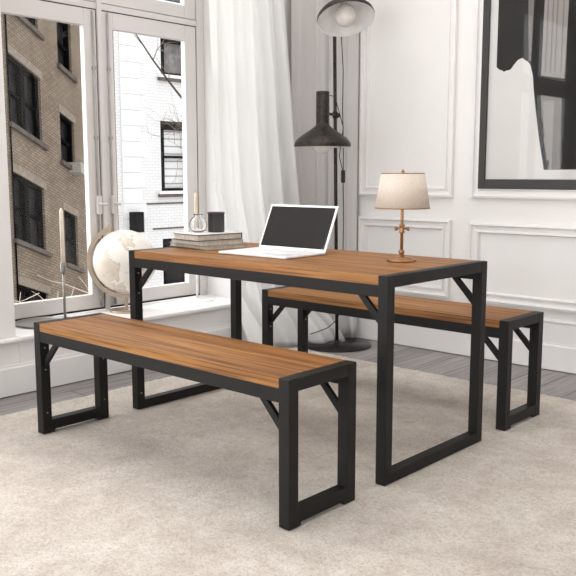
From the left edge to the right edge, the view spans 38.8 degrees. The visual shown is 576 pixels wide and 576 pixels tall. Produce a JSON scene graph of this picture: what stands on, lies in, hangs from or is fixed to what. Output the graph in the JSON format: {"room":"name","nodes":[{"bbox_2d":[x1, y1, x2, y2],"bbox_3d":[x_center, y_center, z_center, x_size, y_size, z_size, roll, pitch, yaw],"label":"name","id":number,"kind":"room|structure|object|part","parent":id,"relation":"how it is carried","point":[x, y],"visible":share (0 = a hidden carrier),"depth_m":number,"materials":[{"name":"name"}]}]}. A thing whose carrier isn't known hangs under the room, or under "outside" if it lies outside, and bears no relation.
{"room":"dining room","nodes":[
{"label":"dining room","id":0,"kind":"room"},
{"bbox_2d":[0,0,290,366],"bbox_3d":[-1.858,-0.982,3.817,0.535,3.112,5.913,7,11,42],"label":"wall","id":1,"kind":"structure","parent":0,"point":[22,351],"depth_m":4.34,"materials":[{"name":"white paint"}]},
{"bbox_2d":[0,0,206,320],"bbox_3d":[-1.099,-1.148,4.815,0.112,2.572,1.628,7,11,42],"label":"window","id":2,"kind":"structure","parent":1,"relation":"in","point":[96,19],"depth_m":4.90,"materials":[{"name":"paint"}]},
{"bbox_3d":[-1.379,-0.713,4.610,0.043,1.742,0.729,7,11,42],"label":"sash","id":3,"kind":"part","parent":2,"relation":"part of","materials":[{"name":"paint"}]},
{"bbox_3d":[-1.129,-0.746,4.838,0.016,1.724,0.020,7,11,42],"label":"bolt rod","id":4,"kind":"part","parent":2,"relation":"part of","materials":[{"name":"grey paint"}]},
{"bbox_3d":[-1.106,-0.492,4.861,0.062,0.108,0.042,7,11,42],"label":"handle","id":5,"kind":"part","parent":2,"relation":"part of","materials":[{"name":"paint"}]},
{"bbox_3d":[-1.059,-0.756,4.913,0.016,1.724,0.020,7,11,42],"label":"bolt rod","id":6,"kind":"part","parent":2,"relation":"part of","materials":[{"name":"grey paint"}]},
{"bbox_3d":[-1.037,-0.503,4.936,0.062,0.108,0.042,7,11,42],"label":"handle","id":7,"kind":"part","parent":2,"relation":"part of","materials":[{"name":"paint"}]},
{"bbox_3d":[-0.861,-2.051,4.997,0.043,0.710,0.728,7,11,42],"label":"sash","id":8,"kind":"part","parent":2,"relation":"part of","materials":[{"name":"paint"}]},
{"bbox_3d":[-0.861,-0.791,5.171,0.043,1.742,0.728,7,11,42],"label":"sash","id":9,"kind":"part","parent":2,"relation":"part of","materials":[{"name":"paint"}]},
{"bbox_2d":[0,295,230,344],"bbox_3d":[-1.871,0.296,3.856,0.420,0.023,5.693,7,11,42],"label":"windowsill","id":10,"kind":"structure","parent":1,"relation":"attached to","point":[174,307],"depth_m":4.96,"materials":[{"name":"paint"}]},
{"bbox_2d":[15,262,66,328],"bbox_3d":[-1.324,0.036,4.469,0.336,0.323,0.336,7,11,42],"label":"candlestick","id":11,"kind":"object","parent":10,"relation":"on","point":[28,322],"visible":0.51,"depth_m":4.59,"materials":[{"name":"silver metal"}]},
{"bbox_2d":[59,208,64,262],"bbox_3d":[-1.263,-0.298,4.574,0.023,0.313,0.023,7,11,42],"label":"taper candle","id":12,"kind":"object","parent":11,"relation":"on","point":[62,248],"visible":1,"depth_m":4.57,"materials":[{"name":"beige wax"}]},
{"bbox_2d":[60,262,65,272],"bbox_3d":[-1.263,-0.114,4.599,0.033,0.062,0.033,7,11,42],"label":"candle cup","id":13,"kind":"object","parent":11,"relation":"on","point":[62,265],"depth_m":4.59,"materials":[{"name":"silver metal"}]},
{"bbox_3d":[-1.263,0.042,4.621,0.015,0.261,0.015,7,11,42],"label":"stem","id":14,"kind":"part","parent":11,"relation":"part of","materials":[{"name":"clear glass"}]},
{"bbox_2d":[87,222,154,313],"bbox_3d":[-0.968,-0.126,4.870,0.370,0.533,0.370,7,11,42],"label":"globe","id":15,"kind":"object","parent":10,"relation":"on","point":[111,254],"visible":0.77,"depth_m":4.75,"materials":[{"name":"beige metal"}]},
{"bbox_2d":[181,275,213,301],"bbox_3d":[-0.592,-0.120,5.317,0.216,0.398,0.216,7,11,42],"label":"candlestick","id":16,"kind":"object","parent":10,"relation":"on","point":[197,298],"visible":0.71,"depth_m":5.32,"materials":[{"name":"white paint"}]},
{"bbox_2d":[194,193,197,213],"bbox_3d":[-0.592,-0.467,5.269,0.023,0.308,0.023,7,11,42],"label":"taper candle","id":17,"kind":"object","parent":16,"relation":"on","point":[195,194],"visible":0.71,"depth_m":5.25,"materials":[{"name":"wax"}]},
{"bbox_3d":[-0.592,-0.093,5.321,0.015,0.336,0.015,7,11,42],"label":"stem","id":18,"kind":"part","parent":16,"relation":"part of","materials":[{"name":"white paint"}]},
{"bbox_2d":[0,324,246,397],"bbox_3d":[-1.722,0.513,3.761,0.018,0.154,5.711,7,11,42],"label":"baseboard","id":19,"kind":"structure","parent":1,"relation":"attached to","point":[19,378],"depth_m":4.32,"materials":[{"name":"paint"}]},
{"bbox_2d":[0,337,575,415],"bbox_3d":[-0.037,0.922,1.778,6.500,0.100,7.000,7,11,42],"label":"floor","id":20,"kind":"structure","parent":0,"point":[554,383],"depth_m":4.55,"materials":[{"name":"grey wood"}]},
{"bbox_2d":[0,348,575,575],"bbox_3d":[-0.129,0.813,2.165,3.978,0.011,4.874,7,11,42],"label":"rug","id":21,"kind":"object","parent":20,"relation":"on","point":[187,486],"visible":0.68,"depth_m":2.89,"materials":[{"name":"beige carpet"}]},
{"bbox_2d":[34,313,356,530],"bbox_3d":[-0.422,0.432,3.115,1.456,0.480,0.334,7,11,42],"label":"bench","id":22,"kind":"object","parent":21,"relation":"on","point":[268,373],"visible":1,"depth_m":2.78,"materials":[{"name":"brown wood"}]},
{"bbox_3d":[-1.041,0.382,3.480,0.044,0.480,0.044,7,11,42],"label":"leg","id":23,"kind":"part","parent":22,"relation":"part of","materials":[{"name":"black metal"}]},
{"bbox_3d":[-0.943,0.571,3.615,0.043,0.044,0.246,7,11,42],"label":"foot rail","id":24,"kind":"part","parent":22,"relation":"part of","materials":[{"name":"black metal"}]},
{"bbox_3d":[-0.845,0.352,3.692,0.044,0.480,0.044,7,11,42],"label":"leg","id":25,"kind":"part","parent":22,"relation":"part of","materials":[{"name":"black metal"}]},
{"bbox_3d":[-0.422,0.212,3.084,1.367,0.033,0.331,7,11,42],"label":"seat","id":26,"kind":"part","parent":22,"relation":"part of","materials":[{"name":"brown wood"}]},
{"bbox_3d":[0.002,0.512,2.537,0.044,0.480,0.044,7,11,42],"label":"leg","id":27,"kind":"part","parent":22,"relation":"part of","materials":[{"name":"black metal"}]},
{"bbox_3d":[0.100,0.702,2.671,0.043,0.044,0.246,7,11,42],"label":"foot rail","id":28,"kind":"part","parent":22,"relation":"part of","materials":[{"name":"black metal"}]},
{"bbox_3d":[0.197,0.483,2.749,0.044,0.480,0.044,7,11,42],"label":"leg","id":29,"kind":"part","parent":22,"relation":"part of","materials":[{"name":"black metal"}]},
{"bbox_2d":[129,242,486,485],"bbox_3d":[0.035,0.230,3.588,1.460,0.750,0.685,7,11,42],"label":"dining table","id":30,"kind":"object","parent":21,"relation":"on","point":[362,274],"visible":0.87,"depth_m":3.25,"materials":[{"name":"brown wood"}]},
{"bbox_3d":[-0.706,0.197,3.827,0.042,0.750,0.042,7,11,42],"label":"leg","id":31,"kind":"part","parent":30,"relation":"part of","materials":[{"name":"black metal"}]},
{"bbox_3d":[-0.489,0.515,4.110,0.041,0.042,0.601,7,11,42],"label":"foot rail","id":32,"kind":"part","parent":30,"relation":"part of","materials":[{"name":"black metal"}]},
{"bbox_2d":[169,243,245,249],"bbox_3d":[-0.390,-0.209,3.959,0.225,0.018,0.330,-6,10,-39],"label":"book","id":33,"kind":"object","parent":30,"relation":"on","point":[230,246],"visible":0.61,"depth_m":3.85,"materials":[{"name":"beige paper"}]},
{"bbox_2d":[171,238,242,245],"bbox_3d":[-0.392,-0.226,3.936,0.238,0.021,0.265,-7,10,-40],"label":"book","id":34,"kind":"object","parent":33,"relation":"on","point":[232,241],"visible":0.61,"depth_m":3.84,"materials":[{"name":"beige paper"}]},
{"bbox_2d":[173,231,241,241],"bbox_3d":[-0.384,-0.250,3.921,0.262,0.031,0.200,-7,11,-41],"label":"book","id":35,"kind":"object","parent":34,"relation":"on","point":[226,235],"visible":0.85,"depth_m":3.86,"materials":[{"name":"beige paper"}]},
{"bbox_2d":[189,214,206,232],"bbox_3d":[-0.432,-0.311,3.930,0.086,0.088,0.086,7,11,42],"label":"glass vase","id":36,"kind":"object","parent":35,"relation":"on","point":[197,224],"visible":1,"depth_m":3.90,"materials":[{"name":"clear glass"}]},
{"bbox_2d":[207,212,224,232],"bbox_3d":[-0.346,-0.318,3.949,0.084,0.096,0.084,7,11,42],"label":"cup","id":37,"kind":"object","parent":35,"relation":"on","point":[215,219],"visible":1,"depth_m":3.92,"materials":[{"name":"black ceramic"}]},
{"bbox_3d":[-0.272,0.132,4.297,0.042,0.750,0.042,7,11,42],"label":"leg","id":38,"kind":"part","parent":30,"relation":"part of","materials":[{"name":"black metal"}]},
{"bbox_2d":[218,204,338,258],"bbox_3d":[-0.042,-0.256,3.602,0.396,0.207,0.357,7,10,40],"label":"laptop","id":39,"kind":"object","parent":30,"relation":"on","point":[290,231],"visible":1,"depth_m":3.66,"materials":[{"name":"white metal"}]},
{"bbox_3d":[0.043,-0.274,3.699,0.396,0.218,0.006,7,-15,40],"label":"display lid","id":40,"kind":"part","parent":39,"relation":"part of","materials":[{"name":"white metal"}]},
{"bbox_3d":[0.341,0.328,2.879,0.042,0.750,0.042,7,11,42],"label":"leg","id":41,"kind":"part","parent":30,"relation":"part of","materials":[{"name":"black metal"}]},
{"bbox_2d":[375,169,429,261],"bbox_3d":[0.457,-0.291,3.280,0.221,0.367,0.221,7,11,42],"label":"table lamp","id":42,"kind":"object","parent":30,"relation":"on","point":[402,191],"visible":1,"depth_m":3.19,"materials":[{"name":"beige fabric"}]},
{"bbox_3d":[0.457,-0.295,3.279,0.012,0.315,0.012,7,11,42],"label":"stem","id":43,"kind":"part","parent":42,"relation":"part of","materials":[{"name":"gold metal"}]},
{"bbox_3d":[0.457,-0.238,3.287,0.060,0.036,0.023,0,8,-3],"label":"adjustment knob","id":44,"kind":"part","parent":42,"relation":"part of","materials":[{"name":"gold metal"}]},
{"bbox_3d":[0.457,-0.321,3.276,0.221,0.004,0.221,7,11,42],"label":"shade trim","id":45,"kind":"part","parent":42,"relation":"part of","materials":[{"name":"beige fabric"}]},
{"bbox_3d":[0.457,-0.388,3.266,0.219,0.137,0.219,7,11,42],"label":"lamp shade","id":46,"kind":"part","parent":42,"relation":"part of","materials":[{"name":"fabric"}]},
{"bbox_3d":[0.457,-0.456,3.257,0.175,0.004,0.175,7,11,42],"label":"shade trim","id":47,"kind":"part","parent":42,"relation":"part of","materials":[{"name":"beige fabric"}]},
{"bbox_3d":[0.558,0.646,3.163,0.041,0.042,0.601,7,11,42],"label":"foot rail","id":48,"kind":"part","parent":30,"relation":"part of","materials":[{"name":"black metal"}]},
{"bbox_3d":[0.775,0.263,3.349,0.042,0.750,0.042,7,11,42],"label":"leg","id":49,"kind":"part","parent":30,"relation":"part of","materials":[{"name":"black metal"}]},
{"bbox_2d":[262,286,543,430],"bbox_3d":[0.508,0.295,4.102,1.456,0.480,0.334,7,11,42],"label":"bench","id":50,"kind":"object","parent":21,"relation":"on","point":[500,322],"visible":0.82,"depth_m":3.75,"materials":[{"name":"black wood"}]},
{"bbox_3d":[-0.111,0.245,4.468,0.044,0.480,0.044,7,11,42],"label":"leg","id":51,"kind":"part","parent":50,"relation":"part of","materials":[{"name":"black metal"}]},
{"bbox_3d":[0.085,0.215,4.679,0.044,0.480,0.044,7,11,42],"label":"leg","id":52,"kind":"part","parent":50,"relation":"part of","materials":[{"name":"black metal"}]},
{"bbox_3d":[0.508,0.075,4.071,1.367,0.033,0.331,7,11,42],"label":"seat","id":53,"kind":"part","parent":50,"relation":"part of","materials":[{"name":"brown wood"}]},
{"bbox_3d":[0.932,0.375,3.524,0.044,0.480,0.044,7,11,42],"label":"leg","id":54,"kind":"part","parent":50,"relation":"part of","materials":[{"name":"black metal"}]},
{"bbox_3d":[1.029,0.564,3.659,0.043,0.044,0.246,7,11,42],"label":"foot rail","id":55,"kind":"part","parent":50,"relation":"part of","materials":[{"name":"black metal"}]},
{"bbox_3d":[1.127,0.346,3.736,0.044,0.480,0.044,7,11,42],"label":"leg","id":56,"kind":"part","parent":50,"relation":"part of","materials":[{"name":"black metal"}]},
{"bbox_2d":[294,0,374,352],"bbox_3d":[0.309,-0.770,5.126,0.484,2.332,0.598,2,8,15],"label":"floor lamp","id":57,"kind":"object","parent":20,"relation":"on","point":[337,18],"visible":0.98,"depth_m":4.96,"materials":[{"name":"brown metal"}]},
{"bbox_3d":[0.211,-0.895,5.005,0.132,0.145,0.132,7,11,42],"label":"bulb","id":58,"kind":"part","parent":57,"relation":"part of","materials":[{"name":"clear glass"}]},
{"bbox_3d":[0.260,-0.641,5.124,0.223,1.923,0.176,-1,8,-4],"label":"cord","id":59,"kind":"part","parent":57,"relation":"part of","materials":[{"name":"black rubber"}]},
{"bbox_3d":[0.270,-1.083,5.106,0.034,0.040,0.218,4,9,28],"label":"arm","id":60,"kind":"part","parent":57,"relation":"part of","materials":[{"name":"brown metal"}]},
{"bbox_2d":[341,170,344,182],"bbox_3d":[0.351,-0.709,5.205,0.022,0.080,0.020,7,11,42],"label":"switch","id":61,"kind":"object","parent":57,"relation":"attached to","point":[342,171],"depth_m":5.20,"materials":[{"name":"black plastic"}]},
{"bbox_3d":[0.342,-1.624,4.863,0.131,0.146,0.132,7,11,42],"label":"bulb","id":62,"kind":"part","parent":57,"relation":"part of","materials":[{"name":"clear glass"}]},
{"bbox_2d":[357,0,575,373],"bbox_3d":[2.422,-0.977,3.777,5.890,3.112,0.200,7,11,42],"label":"wall","id":63,"kind":"structure","parent":0,"point":[409,38],"depth_m":5.02,"materials":[{"name":"white paint"}]},
{"bbox_2d":[291,0,358,338],"bbox_3d":[0.240,-1.183,5.433,0.479,3.058,0.188,1,8,9],"label":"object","id":64,"kind":"object","parent":63,"relation":"hanging from","point":[311,48],"visible":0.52,"depth_m":5.45,"materials":[{"name":"fabric"}]},
{"bbox_2d":[358,216,451,297],"bbox_3d":[0.736,-0.209,5.279,0.705,0.485,0.031,7,11,42],"label":"trim","id":65,"kind":"structure","parent":63,"relation":"attached to","point":[364,222],"depth_m":5.19,"materials":[{"name":"white paint"}]},
{"bbox_2d":[358,0,458,197],"bbox_3d":[0.738,-1.497,5.099,0.710,1.844,0.031,7,11,42],"label":"trim","id":66,"kind":"structure","parent":63,"relation":"attached to","point":[365,189],"depth_m":5.01,"materials":[{"name":"white paint"}]},
{"bbox_2d":[356,318,575,373],"bbox_3d":[2.366,0.428,3.872,5.840,0.291,0.022,7,11,42],"label":"baseboard","id":67,"kind":"structure","parent":63,"relation":"attached to","point":[559,336],"depth_m":4.88,"materials":[{"name":"white paint"}]},
{"bbox_2d":[467,222,575,312],"bbox_3d":[1.717,-0.082,4.392,1.687,0.477,0.031,7,11,42],"label":"trim","id":68,"kind":"structure","parent":63,"relation":"attached to","point":[475,228],"depth_m":4.73,"materials":[{"name":"white paint"}]},
{"bbox_2d":[471,0,575,199],"bbox_3d":[1.718,-1.374,4.212,1.684,1.844,0.031,7,11,42],"label":"trim","id":69,"kind":"structure","parent":63,"relation":"attached to","point":[547,194],"depth_m":4.77,"materials":[{"name":"white wood"}]},
{"bbox_2d":[478,0,575,189],"bbox_3d":[1.687,-1.239,4.258,1.500,1.450,0.032,7,11,42],"label":"framed picture","id":70,"kind":"object","parent":63,"relation":"attached to","point":[527,132],"visible":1,"depth_m":4.59,"materials":[{"name":"paper"}]},
{"bbox_3d":[-1.467,0.747,5.944,1.390,0.080,4.400,7,11,42],"label":"balcony slab","id":71,"kind":"object","parent":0,"visible":0},
{"bbox_3d":[-1.599,0.584,5.769,0.800,0.290,1.000,7,11,42],"label":"planter box","id":72,"kind":"object","parent":71,"relation":"on","visible":0},
{"bbox_2d":[14,275,87,302],"bbox_3d":[-1.556,0.175,5.517,0.126,0.538,0.635,7,11,42],"label":"bare shrub","id":73,"kind":"object","parent":72,"relation":"in","point":[38,275],"visible":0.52,"depth_m":5.51,"materials":[{"name":"beige plant"}]},
{"label":"outside","id":74,"kind":"structure","parent":0,"visible":0},
{"bbox_3d":[-10.997,5.117,24.227,38.500,0.200,65.000,7,11,42],"label":"ground","id":75,"kind":"structure","parent":74,"visible":0},
{"bbox_2d":[1,13,118,302],"bbox_3d":[-7.496,-1.795,15.368,4.680,19.515,11.480,2,8,12],"label":"brick building","id":76,"kind":"structure","parent":75,"relation":"on","point":[42,58],"depth_m":16.96,"materials":[{"name":"brown brick"}]},
{"bbox_3d":[-5.327,-3.711,16.146,0.020,1.641,1.180,2,8,12],"label":"pane","id":77,"kind":"part","parent":76,"relation":"part of","materials":[{"name":"black glass"}]},
{"bbox_3d":[-5.329,-1.508,16.442,0.020,1.625,1.160,2,8,12],"label":"pane","id":78,"kind":"part","parent":76,"relation":"part of","materials":[{"name":"black glass"}]},
{"bbox_3d":[-5.184,-3.003,16.244,0.200,0.519,1.400,2,8,12],"label":"window sill","id":79,"kind":"part","parent":76,"relation":"part of","materials":[{"name":"grey stone"}]},
{"bbox_3d":[-5.331,0.595,16.723,0.020,1.501,1.180,2,8,12],"label":"pane","id":80,"kind":"part","parent":76,"relation":"part of","materials":[{"name":"black glass"}]},
{"bbox_3d":[-5.179,-5.188,15.965,0.200,0.503,1.350,2,8,12],"label":"window sill","id":81,"kind":"part","parent":76,"relation":"part of","materials":[{"name":"grey stone"}]},
{"bbox_3d":[-5.186,-0.806,16.539,0.200,0.513,1.380,2,8,12],"label":"window sill","id":82,"kind":"part","parent":76,"relation":"part of","materials":[{"name":"grey stone"}]},
{"bbox_3d":[-4.965,-5.234,17.622,0.020,1.238,0.580,2,8,12],"label":"pane","id":83,"kind":"part","parent":76,"relation":"part of","materials":[{"name":"black glass"}]},
{"bbox_3d":[-4.966,-3.200,17.899,0.020,1.171,0.590,2,8,12],"label":"pane","id":84,"kind":"part","parent":76,"relation":"part of","materials":[{"name":"black glass"}]},
{"bbox_3d":[-4.822,-2.636,17.977,0.200,0.338,0.810,2,8,12],"label":"window sill","id":85,"kind":"part","parent":76,"relation":"part of","materials":[{"name":"grey stone"}]},
{"bbox_3d":[-4.822,-4.636,17.704,0.200,0.335,0.800,2,8,12],"label":"window sill","id":86,"kind":"part","parent":76,"relation":"part of","materials":[{"name":"grey stone"}]},
{"bbox_3d":[-4.961,-1.081,18.212,0.020,1.294,0.570,2,8,12],"label":"pane","id":87,"kind":"part","parent":76,"relation":"part of","materials":[{"name":"black glass"}]},
{"bbox_3d":[-4.818,-0.453,18.299,0.200,0.332,0.790,2,8,12],"label":"window sill","id":88,"kind":"part","parent":76,"relation":"part of","materials":[{"name":"grey stone"}]},
{"bbox_2d":[113,0,184,286],"bbox_3d":[-2.674,-2.244,25.819,5.300,17.542,9.950,7,11,42],"label":"building","id":89,"kind":"structure","parent":75,"relation":"on","point":[152,207],"depth_m":21.09,"materials":[{"name":"brick"}]},
{"bbox_3d":[-2.929,-5.460,21.574,0.200,0.080,1.290,7,11,42],"label":"window sill","id":90,"kind":"part","parent":89,"relation":"part of","materials":[{"name":"grey stone"}]},
{"bbox_3d":[-2.966,-2.487,21.945,0.200,0.080,1.300,7,11,42],"label":"window sill","id":91,"kind":"part","parent":89,"relation":"part of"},
{"bbox_3d":[-3.099,-6.056,21.648,0.020,0.880,1.010,7,11,42],"label":"pane","id":92,"kind":"part","parent":89,"relation":"part of","materials":[{"name":"grey glass"}]},
{"bbox_3d":[-3.136,-3.526,21.957,0.020,1.775,1.020,7,11,42],"label":"pane","id":93,"kind":"part","parent":89,"relation":"part of","materials":[{"name":"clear glass"}]},
{"bbox_3d":[-3.152,-0.748,22.324,0.020,1.220,0.970,7,11,42],"label":"pane","id":94,"kind":"part","parent":89,"relation":"part of","materials":[{"name":"black glass"}]},
{"bbox_2d":[134,34,182,186],"bbox_3d":[-0.886,1.957,9.952,0.719,9.988,2.376,5,9,31],"label":"bare tree","id":95,"kind":"object","parent":75,"relation":"on","point":[137,37],"visible":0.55,"depth_m":8.90,"materials":[{"name":"brown plant"}]},
{"bbox_3d":[-0.038,-2.259,1.337,6.500,0.100,7.000,7,11,42],"label":"ceiling","id":96,"kind":"structure","parent":0,"visible":0},
{"bbox_2d":[209,0,344,346],"bbox_3d":[-0.119,-1.138,5.110,0.962,3.058,0.340,-5,9,-30],"label":"sheer curtain","id":97,"kind":"object","parent":96,"relation":"hanging from","point":[255,159],"visible":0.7,"depth_m":5.08,"materials":[{"name":"white fabric"}]}
]}

